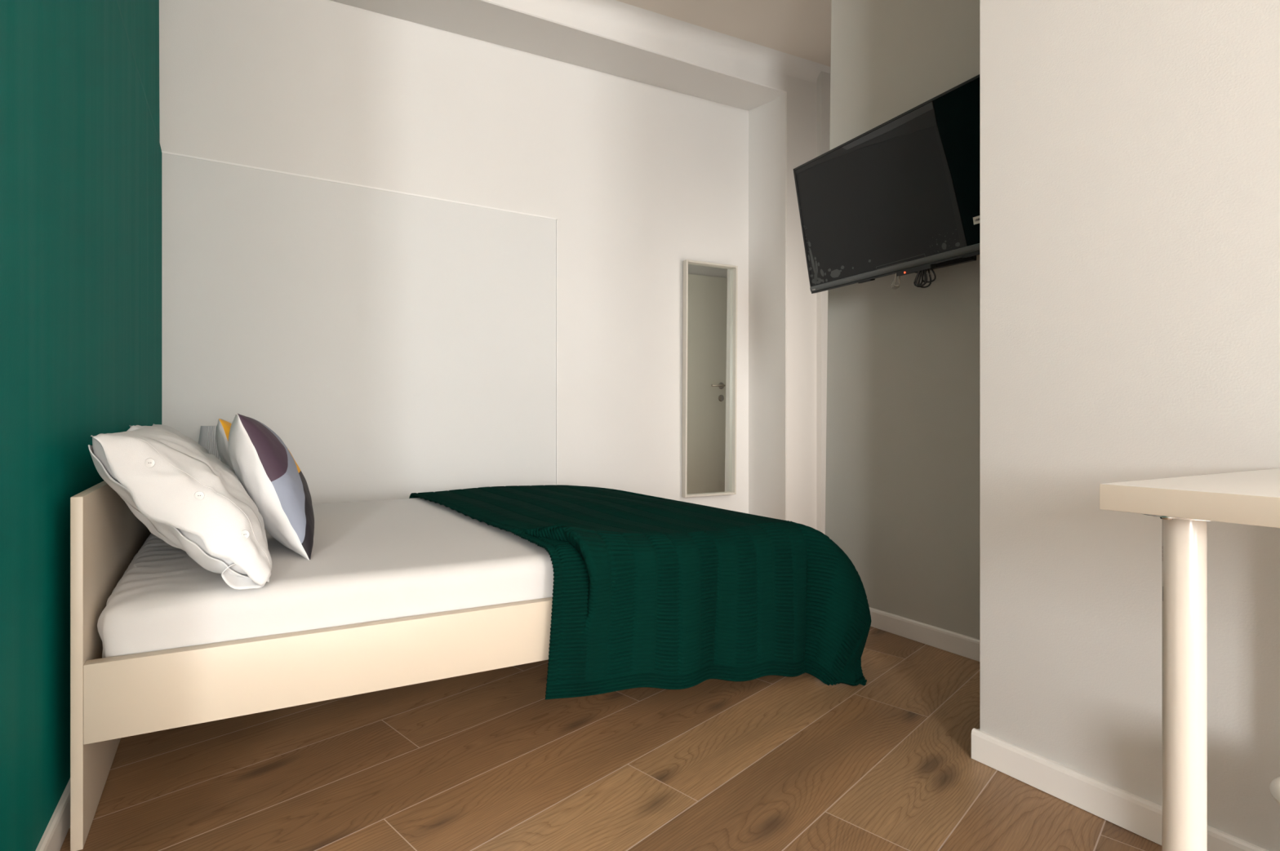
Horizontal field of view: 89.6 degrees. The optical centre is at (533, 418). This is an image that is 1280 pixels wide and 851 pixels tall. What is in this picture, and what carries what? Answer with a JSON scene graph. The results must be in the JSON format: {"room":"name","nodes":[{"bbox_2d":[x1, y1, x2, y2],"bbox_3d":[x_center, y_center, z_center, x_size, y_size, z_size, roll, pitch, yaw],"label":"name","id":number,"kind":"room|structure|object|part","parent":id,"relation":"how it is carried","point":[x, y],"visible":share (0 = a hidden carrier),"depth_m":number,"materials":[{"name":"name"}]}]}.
{"room":"bedroom","nodes":[
{"label":"bedroom","id":0,"kind":"room"},
{"bbox_2d":[0,0,161,850],"bbox_3d":[-1.352,-0.840,1.865,0.263,3.400,2.630,0,0,-25],"label":"wall","id":1,"kind":"structure","parent":0,"point":[81,151],"depth_m":1.29,"materials":[{"name":"green paint"}]},
{"bbox_2d":[35,778,70,850],"bbox_3d":[-1.220,0.822,1.861,0.012,0.074,2.510,0,0,-25],"label":"baseboard","id":2,"kind":"structure","parent":1,"relation":"attached to","point":[55,834],"depth_m":1.26,"materials":[{"name":"white paint"}]},
{"bbox_2d":[159,0,748,514],"bbox_3d":[-0.197,-0.840,3.806,3.920,3.400,0.120,0,0,-25],"label":"wall","id":3,"kind":"structure","parent":0,"point":[639,180],"depth_m":3.91,"materials":[{"name":"white paint"}]},
{"bbox_2d":[161,152,555,504],"bbox_3d":[-0.807,-0.197,3.438,2.102,2.113,0.018,0,0,-25],"label":"wall panel","id":4,"kind":"object","parent":3,"relation":"attached to","point":[397,345],"depth_m":3.37,"materials":[{"name":"paint"}]},
{"bbox_2d":[161,151,557,485],"bbox_3d":[-0.800,-0.197,3.440,2.096,2.114,0.020,0,0,-25],"label":"trim","id":5,"kind":"structure","parent":3,"relation":"attached to","point":[162,152],"depth_m":3.63,"materials":[{"name":"white paint"}]},
{"bbox_2d":[330,0,831,110],"bbox_3d":[0.756,-2.316,3.991,5.700,0.271,0.465,0,0,-25],"label":"beam","id":6,"kind":"structure","parent":3,"relation":"attached to","point":[615,37],"depth_m":3.80,"materials":[{"name":"white paint"}]},
{"bbox_2d":[681,259,737,497],"bbox_3d":[1.219,-0.265,4.379,0.439,1.600,0.054,0,0,-24],"label":"wall mirror","id":7,"kind":"object","parent":3,"relation":"attached to","point":[709,291],"visible":1,"depth_m":4.39,"materials":[{"name":"white mirror"}]},
{"bbox_3d":[1.025,-0.265,4.292,0.013,1.600,0.054,0,0,-24],"label":"frame","id":8,"kind":"part","parent":7,"relation":"part of","materials":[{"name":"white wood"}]},
{"bbox_3d":[1.217,0.528,4.385,0.412,0.014,0.040,0,0,-24],"label":"frame rail","id":9,"kind":"part","parent":7,"relation":"part of","materials":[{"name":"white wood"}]},
{"bbox_3d":[1.222,-1.058,4.372,0.412,0.014,0.040,0,0,-24],"label":"frame rail","id":10,"kind":"part","parent":7,"relation":"part of","materials":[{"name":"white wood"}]},
{"bbox_3d":[1.414,-0.265,4.466,0.013,1.600,0.054,0,0,-24],"label":"frame","id":11,"kind":"part","parent":7,"relation":"part of","materials":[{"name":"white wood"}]},
{"bbox_2d":[748,75,816,529],"bbox_3d":[1.748,-0.757,4.538,0.338,3.235,0.430,0,0,-25],"label":"pillar","id":12,"kind":"structure","parent":3,"relation":"attached to","point":[782,131],"depth_m":4.37,"materials":[{"name":"white paint"}]},
{"bbox_2d":[59,626,1161,850],"bbox_3d":[1.638,0.860,-0.881,8.300,0.001,10.160,0,0,-25],"label":"floor","id":13,"kind":"structure","parent":0,"point":[478,762],"depth_m":1.52,"materials":[{"name":"brown wood"}]},
{"bbox_2d":[70,480,552,850],"bbox_3d":[-0.307,0.508,2.386,2.070,0.703,1.518,0,0,-25],"label":"bed","id":14,"kind":"object","parent":13,"relation":"on","point":[113,699],"visible":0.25,"depth_m":1.42,"materials":[{"name":"beige paint"}]},
{"bbox_3d":[-1.232,0.508,1.946,0.021,0.703,1.518,0,0,-25],"label":"headboard","id":15,"kind":"part","parent":14,"relation":"part of","materials":[{"name":"beige paint"}]},
{"bbox_3d":[0.013,0.572,1.715,2.028,0.159,0.030,0,0,-25],"label":"rail","id":16,"kind":"part","parent":14,"relation":"part of","materials":[{"name":"beige paint"}]},
{"bbox_2d":[97,497,554,658],"bbox_3d":[-0.308,0.484,2.384,2.008,0.225,1.452,0,0,-25],"label":"mattress","id":17,"kind":"object","parent":14,"relation":"on","point":[375,560],"visible":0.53,"depth_m":1.60,"materials":[{"name":"grey fabric"}]},
{"bbox_2d":[126,423,209,454],"bbox_3d":[-1.233,0.195,2.322,0.346,0.348,0.707,0,0,-25],"label":"pillow","id":18,"kind":"object","parent":17,"relation":"on","point":[171,429],"visible":0.07,"depth_m":2.34,"materials":[{"name":"white fabric"}]},
{"bbox_2d":[88,427,271,590],"bbox_3d":[-0.896,0.205,1.670,0.358,0.357,0.718,0,0,-25],"label":"pillow","id":19,"kind":"object","parent":17,"relation":"on","point":[184,495],"visible":1,"depth_m":1.40,"materials":[{"name":"white fabric"}]},
{"bbox_2d":[215,418,234,470],"bbox_3d":[-1.063,0.192,2.346,0.189,0.383,0.444,0,0,-25],"label":"cushion","id":20,"kind":"object","parent":17,"relation":"on","point":[223,428],"visible":0.23,"depth_m":2.14,"materials":[{"name":"fabric"}]},
{"bbox_2d":[227,413,314,559],"bbox_3d":[-0.766,0.184,1.855,0.226,0.393,0.448,0,0,-25],"label":"cushion","id":21,"kind":"object","parent":17,"relation":"on","point":[267,470],"visible":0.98,"depth_m":1.68,"materials":[{"name":"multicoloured fabric"}]},
{"bbox_2d":[408,484,871,700],"bbox_3d":[0.249,0.582,2.585,1.192,0.562,1.690,0,0,-25],"label":"blanket","id":22,"kind":"object","parent":14,"relation":"on","point":[650,592],"visible":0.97,"depth_m":1.95,"materials":[{"name":"teal fabric"}]},
{"bbox_2d":[1099,468,1279,850],"bbox_3d":[1.300,0.473,0.441,0.649,0.772,1.197,0,0,-25],"label":"desk","id":23,"kind":"object","parent":13,"relation":"on","point":[1184,505],"visible":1,"depth_m":0.80,"materials":[{"name":"white wood"}]},
{"bbox_3d":[0.833,0.123,0.813,0.084,0.004,0.084,0,0,-25],"label":"mounting plate","id":24,"kind":"part","parent":23,"relation":"part of","materials":[{"name":"silver metal"}]},
{"bbox_3d":[0.833,0.492,0.813,0.040,0.734,0.040,0,0,-25],"label":"leg","id":25,"kind":"part","parent":23,"relation":"part of","materials":[{"name":"beige paint"}]},
{"bbox_2d":[1269,777,1279,805],"bbox_3d":[1.207,0.709,0.896,0.220,0.298,0.220,0,0,-25],"label":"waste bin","id":26,"kind":"object","parent":13,"relation":"on","point":[1274,787],"visible":1,"depth_m":0.96,"materials":[{"name":"white plastic"}]},
{"bbox_3d":[-1.414,0.630,2.921,0.360,0.460,0.350,0,0,-25],"label":"bedside table","id":27,"kind":"object","parent":13,"relation":"on","visible":0},
{"bbox_2d":[198,426,222,462],"bbox_3d":[-1.410,0.217,2.912,0.251,0.364,0.251,0,0,-25],"label":"table lamp","id":28,"kind":"object","parent":27,"relation":"on","point":[207,440],"visible":0.15,"depth_m":2.81,"materials":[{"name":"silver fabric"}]},
{"bbox_2d":[616,0,831,66],"bbox_3d":[1.638,-2.427,-0.881,8.400,0.326,10.200,0,0,-25],"label":"ceiling","id":29,"kind":"structure","parent":0,"point":[802,28],"depth_m":3.80,"materials":[{"name":"paint"}]},
{"bbox_2d":[816,71,830,532],"bbox_3d":[2.590,-0.815,4.929,1.583,3.350,0.490,0,0,-25],"label":"wall","id":30,"kind":"structure","parent":0,"point":[823,83],"depth_m":4.38,"materials":[{"name":"white paint"}]},
{"bbox_2d":[825,0,979,639],"bbox_3d":[1.755,-0.840,2.472,0.505,3.400,1.053,0,0,-25],"label":"wall","id":31,"kind":"structure","parent":0,"point":[902,484],"depth_m":2.50,"materials":[{"name":"beige paint"}]},
{"bbox_2d":[793,74,979,293],"bbox_3d":[1.391,-0.773,2.265,0.342,0.526,0.907,0,0,-20],"label":"television","id":32,"kind":"object","parent":31,"relation":"attached to","point":[900,197],"visible":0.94,"depth_m":2.23,"materials":[{"name":"black plastic"}]},
{"bbox_2d":[857,279,875,283],"bbox_3d":[1.272,-0.525,2.424,0.025,0.014,0.057,0,0,-20],"label":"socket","id":33,"kind":"object","parent":32,"relation":"attached to","point":[860,281],"depth_m":2.42,"materials":[{"name":"plastic"}]},
{"bbox_2d":[890,273,900,289],"bbox_3d":[1.312,-0.498,2.299,0.020,0.061,0.041,0,0,-25],"label":"cable","id":34,"kind":"object","parent":32,"relation":"hanging from","point":[893,284],"visible":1,"depth_m":2.30,"materials":[{"name":"grey plastic"}]},
{"bbox_3d":[1.333,-0.526,2.244,0.026,0.009,0.906,0,0,-20],"label":"trim","id":35,"kind":"part","parent":32,"relation":"part of","materials":[{"name":"black plastic"}]},
{"bbox_2d":[913,268,936,288],"bbox_3d":[1.354,-0.490,2.198,0.026,0.079,0.071,0,0,-25],"label":"cable","id":36,"kind":"object","parent":32,"relation":"hanging from","point":[923,273],"visible":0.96,"depth_m":2.20,"materials":[{"name":"black plastic"}]},
{"bbox_2d":[961,253,979,258],"bbox_3d":[1.411,-0.525,2.038,0.025,0.014,0.057,0,0,-20],"label":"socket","id":37,"kind":"object","parent":32,"relation":"attached to","point":[963,255],"depth_m":2.04,"materials":[{"name":"black plastic"}]},
{"bbox_2d":[869,607,979,662],"bbox_3d":[1.520,0.822,2.364,0.012,0.074,1.040,0,0,-25],"label":"baseboard","id":38,"kind":"structure","parent":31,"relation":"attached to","point":[950,642],"depth_m":2.41,"materials":[{"name":"white paint"}]},
{"bbox_2d":[979,0,1279,850],"bbox_3d":[3.290,-0.840,-1.556,1.200,3.400,7.560,0,0,-25],"label":"wall","id":39,"kind":"structure","parent":0,"point":[1130,149],"depth_m":1.35,"materials":[{"name":"white paint"}]},
{"bbox_2d":[971,728,1268,850],"bbox_3d":[2.718,0.822,-1.766,0.012,0.074,7.472,0,0,-25],"label":"baseboard","id":40,"kind":"structure","parent":39,"relation":"attached to","point":[1138,815],"depth_m":1.39,"materials":[{"name":"white paint"}]}
]}

